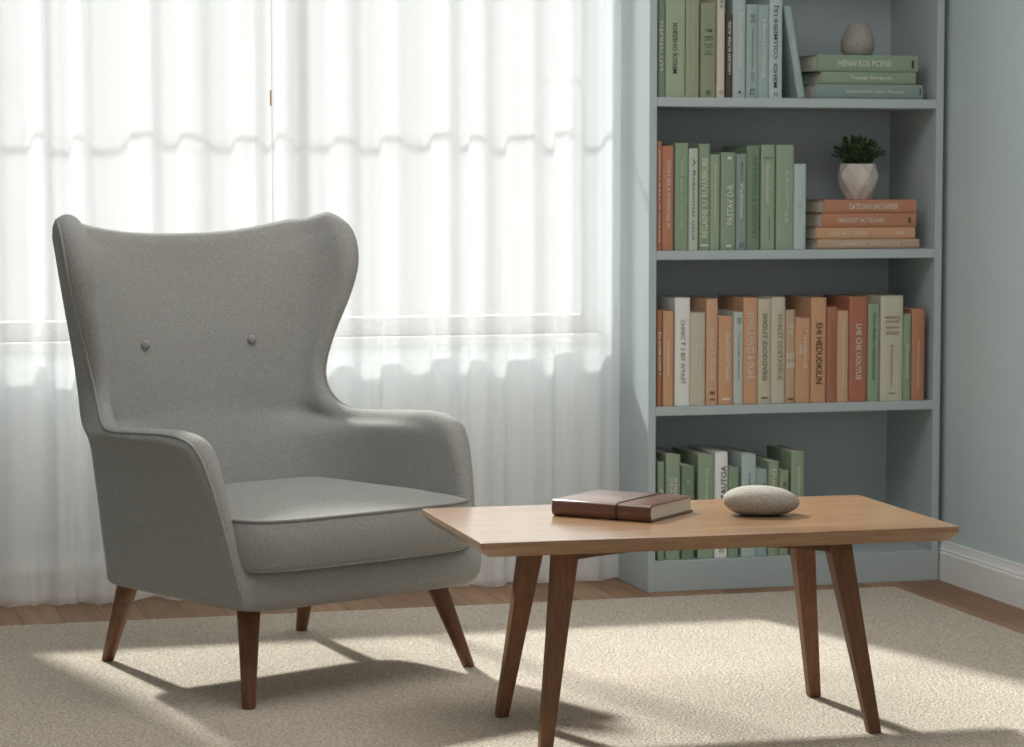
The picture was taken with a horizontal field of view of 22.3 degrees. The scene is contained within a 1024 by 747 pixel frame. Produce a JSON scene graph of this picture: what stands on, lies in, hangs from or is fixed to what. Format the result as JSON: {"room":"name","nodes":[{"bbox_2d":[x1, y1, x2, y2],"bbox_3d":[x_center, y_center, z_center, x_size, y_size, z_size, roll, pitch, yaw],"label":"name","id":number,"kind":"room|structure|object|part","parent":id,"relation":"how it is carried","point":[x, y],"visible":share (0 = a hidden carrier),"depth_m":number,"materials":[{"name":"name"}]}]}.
{"room":"living room","nodes":[
{"label":"living room","id":0,"kind":"room"},
{"bbox_2d":[0,577,1023,634],"bbox_3d":[0.100,0.929,3.288,4.486,0.100,8.140,-1,4,-15],"label":"floor","id":1,"kind":"structure","parent":0,"point":[1008,616],"depth_m":6.90,"materials":[{"name":"brown wood"}]},
{"bbox_2d":[0,586,1023,746],"bbox_3d":[-0.091,0.733,5.215,3.240,0.004,3.175,-1,4,-15],"label":"rug","id":2,"kind":"object","parent":1,"relation":"on","point":[711,670],"visible":1,"depth_m":5.79,"materials":[{"name":"beige carpet"}]},
{"bbox_2d":[52,212,481,709],"bbox_3d":[-0.543,0.159,5.896,0.839,1.040,0.812,-4,6,-41],"label":"armchair","id":3,"kind":"object","parent":2,"relation":"on","point":[230,473],"visible":1,"depth_m":5.93,"materials":[{"name":"grey fabric"}]},
{"bbox_3d":[-0.903,0.564,5.977,0.054,0.222,0.190,-3,5,-32],"label":"leg","id":4,"kind":"part","parent":3,"relation":"part of","materials":[{"name":"brown wood"}]},
{"bbox_3d":[-0.569,0.595,5.562,0.055,0.222,0.155,0,4,1],"label":"leg","id":5,"kind":"part","parent":3,"relation":"part of","materials":[{"name":"brown wood"}]},
{"bbox_3d":[-0.504,0.534,6.370,0.054,0.222,0.210,-1,4,-14],"label":"leg","id":6,"kind":"part","parent":3,"relation":"part of","materials":[{"name":"brown wood"}]},
{"bbox_2d":[224,477,470,569],"bbox_3d":[-0.484,0.320,5.833,0.650,0.147,0.606,-4,6,-41],"label":"seat cushion","id":7,"kind":"object","parent":3,"relation":"on","point":[271,523],"depth_m":5.62,"materials":[{"name":"grey fabric"}]},
{"bbox_3d":[-0.150,0.562,5.994,0.131,0.222,0.054,0,4,4],"label":"leg","id":8,"kind":"part","parent":3,"relation":"part of","materials":[{"name":"brown wood"}]},
{"bbox_2d":[422,495,958,746],"bbox_3d":[0.352,0.508,5.354,0.984,0.426,0.542,-1,4,-14],"label":"coffee table","id":9,"kind":"object","parent":2,"relation":"on","point":[831,525],"visible":0.99,"depth_m":5.26,"materials":[{"name":"brown wood"}]},
{"bbox_3d":[0.022,0.519,5.387,0.126,0.398,0.063,4,6,45],"label":"leg","id":10,"kind":"part","parent":9,"relation":"part of","materials":[{"name":"brown wood"}]},
{"bbox_3d":[0.095,0.538,5.140,0.063,0.398,0.141,1,4,16],"label":"leg","id":11,"kind":"part","parent":9,"relation":"part of","materials":[{"name":"brown wood"}]},
{"bbox_2d":[552,490,692,521],"bbox_3d":[0.230,0.273,5.395,0.226,0.036,0.210,2,5,29],"label":"notebook","id":12,"kind":"object","parent":9,"relation":"on","point":[601,504],"visible":1,"depth_m":5.33,"materials":[{"name":"brown leather"}]},
{"bbox_2d":[723,485,799,514],"bbox_3d":[0.516,0.262,5.382,0.159,0.060,0.112,1,4,-1],"label":"stone","id":13,"kind":"object","parent":9,"relation":"on","point":[750,499],"visible":1,"depth_m":5.34,"materials":[{"name":"beige stone"}]},
{"bbox_3d":[0.624,0.505,5.572,0.063,0.398,0.141,1,4,17],"label":"leg","id":14,"kind":"part","parent":9,"relation":"part of","materials":[{"name":"brown wood"}]},
{"bbox_3d":[0.686,0.527,5.287,0.062,0.398,0.141,-3,5,-39],"label":"leg","id":15,"kind":"part","parent":9,"relation":"part of","materials":[{"name":"brown wood"}]},
{"bbox_2d":[617,0,944,592],"bbox_3d":[0.739,-0.321,7.283,0.858,1.800,0.330,-1,4,-15],"label":"bookcase","id":16,"kind":"object","parent":1,"relation":"on","point":[887,452],"visible":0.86,"depth_m":7.33,"materials":[{"name":"paint"}]},
{"bbox_3d":[0.336,-0.312,7.173,0.022,1.800,0.330,-1,4,-15],"label":"panel","id":17,"kind":"part","parent":16,"relation":"part of","materials":[{"name":"paint"}]},
{"bbox_2d":[656,309,661,405],"bbox_3d":[0.373,-0.049,7.152,0.014,0.262,0.211,-1,4,-15],"label":"book","id":18,"kind":"object","parent":16,"relation":"on","point":[658,312],"visible":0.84,"depth_m":7.05,"materials":[{"name":"paper"}]},
{"bbox_2d":[656,141,661,250],"bbox_3d":[0.376,-0.486,7.106,0.013,0.296,0.174,-1,4,-15],"label":"book","id":19,"kind":"object","parent":16,"relation":"on","point":[659,143],"visible":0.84,"depth_m":7.03,"materials":[{"name":"paper"}]},
{"bbox_2d":[655,459,663,559],"bbox_3d":[0.381,0.368,7.178,0.020,0.271,0.195,-1,4,-15],"label":"book","id":20,"kind":"object","parent":16,"relation":"on","point":[659,468],"visible":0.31,"depth_m":7.08,"materials":[{"name":"paper"}]},
{"bbox_2d":[657,0,664,96],"bbox_3d":[0.380,-0.913,7.074,0.019,0.327,0.180,-1,4,-15],"label":"book","id":21,"kind":"object","parent":16,"relation":"on","point":[660,3],"visible":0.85,"depth_m":6.99,"materials":[{"name":"paper"}]},
{"bbox_2d":[656,308,673,405],"bbox_3d":[0.396,-0.048,7.168,0.031,0.259,0.226,-1,4,-15],"label":"book","id":22,"kind":"object","parent":16,"relation":"on","point":[667,315],"visible":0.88,"depth_m":7.06,"materials":[{"name":"paper"}]},
{"bbox_2d":[661,146,673,250],"bbox_3d":[0.398,-0.480,7.118,0.033,0.282,0.187,-1,4,-15],"label":"book","id":23,"kind":"object","parent":16,"relation":"on","point":[667,166],"visible":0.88,"depth_m":7.03,"materials":[{"name":"paper"}]},
{"bbox_2d":[656,447,679,559],"bbox_3d":[0.411,0.357,7.203,0.042,0.289,0.226,-1,4,-15],"label":"book","id":24,"kind":"object","parent":16,"relation":"on","point":[671,460],"visible":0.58,"depth_m":7.09,"materials":[{"name":"paper"}]},
{"bbox_2d":[656,295,689,405],"bbox_3d":[0.439,-0.066,7.165,0.043,0.294,0.197,-1,4,-15],"label":"book","id":25,"kind":"object","parent":16,"relation":"on","point":[680,305],"visible":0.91,"depth_m":7.08,"materials":[{"name":"paper"}]},
{"bbox_2d":[665,0,684,96],"bbox_3d":[0.418,-0.911,7.085,0.055,0.319,0.176,-1,4,-15],"label":"book","id":26,"kind":"object","parent":16,"relation":"on","point":[674,9],"visible":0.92,"depth_m":7.00,"materials":[{"name":"paper"}]},
{"bbox_2d":[662,143,687,249],"bbox_3d":[0.437,-0.485,7.120,0.037,0.290,0.178,-1,4,-15],"label":"book","id":27,"kind":"object","parent":16,"relation":"on","point":[680,178],"visible":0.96,"depth_m":7.04,"materials":[{"name":"paper"}]},
{"bbox_2d":[680,461,693,558],"bbox_3d":[0.455,0.373,7.204,0.036,0.257,0.205,-1,4,-15],"label":"book","id":28,"kind":"object","parent":16,"relation":"on","point":[686,470],"visible":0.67,"depth_m":7.10,"materials":[{"name":"paper"}]},
{"bbox_2d":[685,0,698,96],"bbox_3d":[0.463,-0.899,7.105,0.038,0.294,0.190,-1,4,-15],"label":"book","id":29,"kind":"object","parent":16,"relation":"on","point":[691,6],"visible":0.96,"depth_m":7.02,"materials":[{"name":"paper"}]},
{"bbox_2d":[672,446,713,558],"bbox_3d":[0.503,0.357,7.230,0.047,0.286,0.226,-1,4,-15],"label":"book","id":30,"kind":"object","parent":16,"relation":"on","point":[703,462],"visible":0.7,"depth_m":7.12,"materials":[{"name":"paper"}]},
{"bbox_2d":[688,148,697,249],"bbox_3d":[0.465,-0.479,7.147,0.027,0.276,0.213,-1,4,-15],"label":"book","id":31,"kind":"object","parent":16,"relation":"on","point":[692,152],"visible":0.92,"depth_m":7.05,"materials":[{"name":"paper"}]},
{"bbox_2d":[690,311,704,404],"bbox_3d":[0.483,-0.046,7.175,0.043,0.253,0.188,-1,4,-15],"label":"book","id":32,"kind":"object","parent":16,"relation":"on","point":[697,319],"visible":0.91,"depth_m":7.09,"materials":[{"name":"paper"}]},
{"bbox_2d":[688,144,709,249],"bbox_3d":[0.497,-0.485,7.148,0.030,0.288,0.201,-1,4,-15],"label":"book","id":33,"kind":"object","parent":16,"relation":"on","point":[703,149],"visible":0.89,"depth_m":7.05,"materials":[{"name":"paper"}]},
{"bbox_2d":[681,295,717,404],"bbox_3d":[0.518,-0.066,7.196,0.033,0.290,0.220,-1,4,-15],"label":"book","id":34,"kind":"object","parent":16,"relation":"on","point":[709,306],"visible":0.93,"depth_m":7.09,"materials":[{"name":"paper"}]},
{"bbox_2d":[699,3,715,97],"bbox_3d":[0.505,-0.880,7.119,0.043,0.254,0.198,-1,4,-15],"label":"book","id":35,"kind":"object","parent":16,"relation":"on","point":[707,11],"visible":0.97,"depth_m":7.03,"materials":[{"name":"paper"}]},
{"bbox_2d":[689,444,727,557],"bbox_3d":[0.545,0.353,7.242,0.037,0.292,0.225,-1,4,-15],"label":"book","id":36,"kind":"object","parent":16,"relation":"on","point":[720,456],"visible":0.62,"depth_m":7.13,"materials":[{"name":"paper"}]},
{"bbox_2d":[699,0,724,97],"bbox_3d":[0.541,-0.905,7.124,0.023,0.303,0.194,-1,4,-15],"label":"book","id":37,"kind":"object","parent":16,"relation":"on","point":[720,4],"visible":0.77,"depth_m":7.04,"materials":[{"name":"paper"}]},
{"bbox_2d":[709,154,719,249],"bbox_3d":[0.527,-0.472,7.155,0.029,0.260,0.191,-1,4,-15],"label":"book","id":38,"kind":"object","parent":16,"relation":"on","point":[714,199],"visible":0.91,"depth_m":7.07,"materials":[{"name":"paper"}]},
{"bbox_2d":[710,152,735,249],"bbox_3d":[0.566,-0.475,7.157,0.042,0.265,0.175,-1,4,-15],"label":"book","id":39,"kind":"object","parent":16,"relation":"on","point":[727,159],"visible":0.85,"depth_m":7.08,"materials":[{"name":"paper"}]},
{"bbox_2d":[717,314,732,404],"bbox_3d":[0.558,-0.043,7.200,0.041,0.244,0.207,-1,4,-15],"label":"book","id":40,"kind":"object","parent":16,"relation":"on","point":[725,322],"visible":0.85,"depth_m":7.10,"materials":[{"name":"paper"}]},
{"bbox_2d":[724,14,731,97],"bbox_3d":[0.566,-0.867,7.125,0.018,0.226,0.177,-1,4,-15],"label":"book","id":41,"kind":"object","parent":16,"relation":"on","point":[728,17],"visible":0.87,"depth_m":7.04,"materials":[{"name":"paper"}]},
{"bbox_2d":[718,308,742,404],"bbox_3d":[0.592,-0.049,7.213,0.028,0.254,0.216,-1,4,-15],"label":"book","id":42,"kind":"object","parent":16,"relation":"on","point":[737,374],"visible":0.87,"depth_m":7.11,"materials":[{"name":"paper"}]},
{"bbox_2d":[727,464,738,556],"bbox_3d":[0.584,0.374,7.240,0.030,0.249,0.203,-1,4,-15],"label":"book","id":43,"kind":"object","parent":16,"relation":"on","point":[733,471],"visible":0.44,"depth_m":7.14,"materials":[{"name":"paper"}]},
{"bbox_2d":[714,446,755,556],"bbox_3d":[0.623,0.355,7.261,0.042,0.284,0.226,-1,4,-15],"label":"book","id":44,"kind":"object","parent":16,"relation":"on","point":[746,461],"visible":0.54,"depth_m":7.15,"materials":[{"name":"paper"}]},
{"bbox_2d":[725,0,745,97],"bbox_3d":[0.589,-0.915,7.150,0.037,0.318,0.214,-1,4,-15],"label":"book","id":45,"kind":"object","parent":16,"relation":"on","point":[737,8],"visible":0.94,"depth_m":7.05,"materials":[{"name":"paper"}]},
{"bbox_2d":[718,295,757,403],"bbox_3d":[0.627,-0.069,7.223,0.042,0.292,0.211,-1,4,-15],"label":"book","id":46,"kind":"object","parent":16,"relation":"on","point":[747,305],"visible":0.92,"depth_m":7.13,"materials":[{"name":"paper"}]},
{"bbox_2d":[735,154,745,249],"bbox_3d":[0.602,-0.473,7.167,0.029,0.261,0.182,-1,4,-15],"label":"book","id":47,"kind":"object","parent":16,"relation":"on","point":[740,168],"visible":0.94,"depth_m":7.08,"materials":[{"name":"paper"}]},
{"bbox_2d":[723,146,759,249],"bbox_3d":[0.634,-0.486,7.185,0.037,0.283,0.194,-1,4,-15],"label":"book","id":48,"kind":"object","parent":16,"relation":"on","point":[752,153],"visible":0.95,"depth_m":7.09,"materials":[{"name":"paper"}]},
{"bbox_2d":[745,4,757,97],"bbox_3d":[0.629,-0.882,7.145,0.032,0.252,0.183,-1,4,-15],"label":"book","id":49,"kind":"object","parent":16,"relation":"on","point":[751,35],"visible":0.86,"depth_m":7.06,"materials":[{"name":"paper"}]},
{"bbox_2d":[743,145,774,249],"bbox_3d":[0.674,-0.488,7.197,0.040,0.286,0.202,-1,4,-15],"label":"book","id":50,"kind":"object","parent":16,"relation":"on","point":[767,152],"visible":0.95,"depth_m":7.10,"materials":[{"name":"paper"}]},
{"bbox_2d":[748,296,770,403],"bbox_3d":[0.668,-0.068,7.229,0.037,0.289,0.198,-1,4,-15],"label":"book","id":51,"kind":"object","parent":16,"relation":"on","point":[764,304],"visible":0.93,"depth_m":7.13,"materials":[{"name":"paper"}]},
{"bbox_2d":[755,466,766,555],"bbox_3d":[0.664,0.377,7.259,0.033,0.242,0.190,-1,4,-15],"label":"book","id":52,"kind":"object","parent":16,"relation":"on","point":[761,473],"visible":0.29,"depth_m":7.17,"materials":[{"name":"paper"}]},
{"bbox_2d":[757,5,768,97],"bbox_3d":[0.656,-0.883,7.175,0.032,0.252,0.220,-1,4,-15],"label":"book","id":53,"kind":"object","parent":16,"relation":"on","point":[763,10],"visible":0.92,"depth_m":7.07,"materials":[{"name":"paper"}]},
{"bbox_2d":[746,0,781,97],"bbox_3d":[0.694,-0.917,7.168,0.037,0.320,0.192,-1,4,-15],"label":"book","id":54,"kind":"object","parent":16,"relation":"on","point":[775,6],"visible":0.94,"depth_m":7.08,"materials":[{"name":"paper"}]},
{"bbox_2d":[745,294,784,403],"bbox_3d":[0.705,-0.071,7.245,0.040,0.292,0.212,-1,4,-15],"label":"book","id":55,"kind":"object","parent":16,"relation":"on","point":[777,356],"visible":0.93,"depth_m":7.15,"materials":[{"name":"paper"}]},
{"bbox_2d":[756,455,778,555],"bbox_3d":[0.697,0.366,7.265,0.030,0.263,0.194,-1,4,-15],"label":"book","id":56,"kind":"object","parent":16,"relation":"on","point":[772,466],"visible":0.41,"depth_m":7.17,"materials":[{"name":"paper"}]},
{"bbox_3d":[0.697,-0.319,7.436,0.814,1.774,0.012,-1,4,-15],"label":"panel","id":57,"kind":"part","parent":16,"relation":"part of","materials":[{"name":"paint"}]},
{"bbox_2d":[778,467,788,554],"bbox_3d":[0.725,0.378,7.280,0.027,0.237,0.206,-1,4,-15],"label":"book","id":58,"kind":"object","parent":16,"relation":"on","point":[783,473],"visible":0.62,"depth_m":7.18,"materials":[{"name":"paper"}]},
{"bbox_2d":[774,145,793,249],"bbox_3d":[0.724,-0.489,7.205,0.051,0.286,0.187,-1,4,-15],"label":"book","id":59,"kind":"object","parent":16,"relation":"on","point":[784,154],"visible":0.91,"depth_m":7.12,"materials":[{"name":"paper"}]},
{"bbox_2d":[767,445,803,553],"bbox_3d":[0.765,0.352,7.286,0.038,0.287,0.195,-1,4,-15],"label":"book","id":60,"kind":"object","parent":16,"relation":"on","point":[791,459],"visible":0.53,"depth_m":7.19,"materials":[{"name":"paper"}]},
{"bbox_2d":[784,309,794,402],"bbox_3d":[0.740,-0.054,7.251,0.027,0.257,0.205,-1,4,-15],"label":"book","id":61,"kind":"object","parent":16,"relation":"on","point":[789,313],"visible":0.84,"depth_m":7.15,"materials":[{"name":"paper"}]},
{"bbox_3d":[0.738,0.504,7.348,0.814,0.024,0.298,-1,4,-15],"label":"shelf","id":62,"kind":"part","parent":16,"relation":"part of","materials":[{"name":"paint"}]},
{"bbox_2d":[782,5,804,97],"bbox_3d":[0.748,-0.884,7.181,0.064,0.252,0.182,-1,4,-15],"label":"book","id":63,"kind":"object","parent":16,"relation":"on","point":[792,83],"visible":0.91,"depth_m":7.11,"materials":[{"name":"paper"}]},
{"bbox_3d":[0.741,0.084,7.308,0.814,0.025,0.316,-1,4,-15],"label":"shelf","id":64,"kind":"part","parent":16,"relation":"part of","materials":[{"name":"paint"}]},
{"bbox_3d":[0.741,-0.338,7.276,0.814,0.025,0.316,-1,4,-15],"label":"shelf","id":65,"kind":"part","parent":16,"relation":"part of","materials":[{"name":"paint"}]},
{"bbox_3d":[0.741,-0.750,7.246,0.814,0.025,0.316,-1,4,-15],"label":"shelf","id":66,"kind":"part","parent":16,"relation":"part of","materials":[{"name":"paint"}]},
{"bbox_2d":[793,164,805,249],"bbox_3d":[0.764,-0.465,7.230,0.035,0.234,0.207,-1,4,-15],"label":"book","id":67,"kind":"object","parent":16,"relation":"on","point":[799,206],"visible":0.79,"depth_m":7.13,"materials":[{"name":"paper"}]},
{"bbox_2d":[794,316,809,402],"bbox_3d":[0.772,-0.044,7.275,0.044,0.235,0.229,-1,4,-15],"label":"book","id":68,"kind":"object","parent":16,"relation":"on","point":[802,324],"visible":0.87,"depth_m":7.17,"materials":[{"name":"paper"}]},
{"bbox_2d":[784,295,825,402],"bbox_3d":[0.819,-0.071,7.277,0.044,0.289,0.215,-1,4,-15],"label":"book","id":69,"kind":"object","parent":16,"relation":"on","point":[813,307],"visible":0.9,"depth_m":7.18,"materials":[{"name":"paper"}]},
{"bbox_2d":[825,306,836,401],"bbox_3d":[0.857,-0.060,7.286,0.029,0.264,0.217,-1,4,-15],"label":"book","id":70,"kind":"object","parent":16,"relation":"on","point":[831,311],"visible":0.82,"depth_m":7.18,"materials":[{"name":"paper"}]},
{"bbox_2d":[836,309,848,401],"bbox_3d":[0.886,-0.055,7.306,0.034,0.253,0.232,-1,4,-15],"label":"book","id":71,"kind":"object","parent":16,"relation":"on","point":[842,315],"visible":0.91,"depth_m":7.20,"materials":[{"name":"paper"}]},
{"bbox_2d":[823,294,866,401],"bbox_3d":[0.935,-0.074,7.301,0.054,0.291,0.196,-1,4,-15],"label":"book","id":72,"kind":"object","parent":16,"relation":"on","point":[856,306],"visible":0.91,"depth_m":7.21,"materials":[{"name":"paper"}]},
{"bbox_2d":[805,238,918,248],"bbox_3d":[0.961,-0.366,7.294,0.304,0.027,0.202,-1,4,-15],"label":"book","id":73,"kind":"object","parent":16,"relation":"on","point":[910,242],"visible":0.92,"depth_m":7.20,"materials":[{"name":"paper"}]},
{"bbox_2d":[805,227,914,238],"bbox_3d":[0.954,-0.395,7.290,0.294,0.031,0.202,-1,4,-15],"label":"book","id":74,"kind":"object","parent":73,"relation":"on","point":[811,232],"visible":0.95,"depth_m":7.20,"materials":[{"name":"paper"}]},
{"bbox_2d":[806,212,915,226],"bbox_3d":[0.963,-0.431,7.290,0.281,0.039,0.202,-1,4,-15],"label":"book","id":75,"kind":"object","parent":74,"relation":"on","point":[812,219],"visible":0.95,"depth_m":7.20,"materials":[{"name":"paper"}]},
{"bbox_2d":[806,199,915,212],"bbox_3d":[0.966,-0.469,7.288,0.275,0.036,0.202,-1,4,-15],"label":"book","id":76,"kind":"object","parent":75,"relation":"on","point":[812,205],"visible":0.98,"depth_m":7.20,"materials":[{"name":"paper"}]},
{"bbox_2d":[831,134,886,198],"bbox_3d":[0.971,-0.579,7.266,0.153,0.183,0.118,0,4,-2],"label":"potted plant","id":77,"kind":"object","parent":76,"relation":"on","point":[857,180],"visible":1,"depth_m":7.24,"materials":[{"name":"green plant"}]},
{"bbox_3d":[0.968,-0.537,7.274,0.106,0.099,0.106,0,4,-4],"label":"pot","id":78,"kind":"part","parent":77,"relation":"part of","materials":[{"name":"ceramic"}]},
{"bbox_2d":[802,84,922,98],"bbox_3d":[0.959,-0.784,7.263,0.321,0.040,0.202,-1,4,-15],"label":"book","id":79,"kind":"object","parent":16,"relation":"on","point":[820,91],"visible":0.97,"depth_m":7.17,"materials":[{"name":"paper"}]},
{"bbox_2d":[802,71,915,84],"bbox_3d":[0.957,-0.821,7.259,0.280,0.033,0.202,-1,4,-15],"label":"book","id":80,"kind":"object","parent":79,"relation":"on","point":[822,77],"visible":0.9,"depth_m":7.17,"materials":[{"name":"paper"}]},
{"bbox_2d":[799,54,917,73],"bbox_3d":[0.954,-0.861,7.255,0.298,0.045,0.202,-1,4,-15],"label":"book","id":81,"kind":"object","parent":80,"relation":"on","point":[811,63],"visible":0.93,"depth_m":7.16,"materials":[{"name":"paper"}]},
{"bbox_2d":[841,23,874,54],"bbox_3d":[0.963,-0.929,7.244,0.094,0.090,0.094,-1,4,-15],"label":"vase","id":82,"kind":"object","parent":81,"relation":"on","point":[857,38],"visible":0.93,"depth_m":7.21,"materials":[{"name":"ceramic"}]},
{"bbox_2d":[866,302,879,400],"bbox_3d":[0.977,-0.066,7.320,0.034,0.271,0.216,-1,4,-15],"label":"book","id":83,"kind":"object","parent":16,"relation":"on","point":[873,309],"visible":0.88,"depth_m":7.22,"materials":[{"name":"paper"}]},
{"bbox_2d":[853,293,902,400],"bbox_3d":[1.030,-0.077,7.326,0.067,0.292,0.205,-1,4,-15],"label":"book","id":84,"kind":"object","parent":16,"relation":"on","point":[891,306],"visible":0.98,"depth_m":7.23,"materials":[{"name":"paper"}]},
{"bbox_2d":[902,313,910,400],"bbox_3d":[1.077,-0.052,7.333,0.023,0.242,0.188,-1,4,-15],"label":"book","id":85,"kind":"object","parent":16,"relation":"on","point":[906,354],"visible":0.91,"depth_m":7.24,"materials":[{"name":"paper"}]},
{"bbox_2d":[903,306,924,399],"bbox_3d":[1.105,-0.060,7.356,0.039,0.255,0.221,-1,4,-15],"label":"book","id":86,"kind":"object","parent":16,"relation":"on","point":[917,314],"visible":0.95,"depth_m":7.25,"materials":[{"name":"paper"}]},
{"bbox_3d":[1.143,-0.329,7.393,0.022,1.800,0.330,-1,4,-15],"label":"panel","id":87,"kind":"part","parent":16,"relation":"part of","materials":[{"name":"paint"}]},
{"bbox_2d":[938,0,1023,564],"bbox_3d":[2.215,-0.460,3.765,0.100,2.600,8.140,-1,4,-15],"label":"wall","id":88,"kind":"structure","parent":0,"point":[981,435],"depth_m":7.03,"materials":[{"name":"paint"}]},
{"bbox_2d":[938,541,1023,608],"bbox_3d":[2.177,0.787,3.775,0.016,0.111,8.000,-1,4,-15],"label":"baseboard","id":89,"kind":"structure","parent":88,"relation":"attached to","point":[988,575],"depth_m":7.04,"materials":[{"name":"paint"}]},
{"bbox_3d":[0.099,-1.764,3.088,4.486,0.100,8.140,-1,4,-15],"label":"ceiling","id":90,"kind":"structure","parent":0,"visible":0},
{"bbox_2d":[0,0,271,607],"bbox_3d":[-1.275,-0.679,6.740,1.315,2.592,0.080,-1,4,-15],"label":"sheer curtain","id":91,"kind":"object","parent":90,"relation":"hanging from","point":[162,107],"visible":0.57,"depth_m":6.81,"materials":[{"name":"white fabric"}]},
{"bbox_2d":[270,90,271,105],"bbox_3d":[-0.638,-0.729,6.876,0.004,0.042,0.006,-1,4,-15],"label":"clip","id":92,"kind":"object","parent":91,"relation":"attached to","point":[270,90],"visible":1,"depth_m":6.87,"materials":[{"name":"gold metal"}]},
{"bbox_2d":[271,0,620,586],"bbox_3d":[-0.168,-0.703,7.053,0.984,2.592,0.076,-1,4,-15],"label":"sheer curtain","id":93,"kind":"object","parent":90,"relation":"hanging from","point":[469,150],"visible":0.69,"depth_m":7.09,"materials":[{"name":"white fabric"}]}
]}

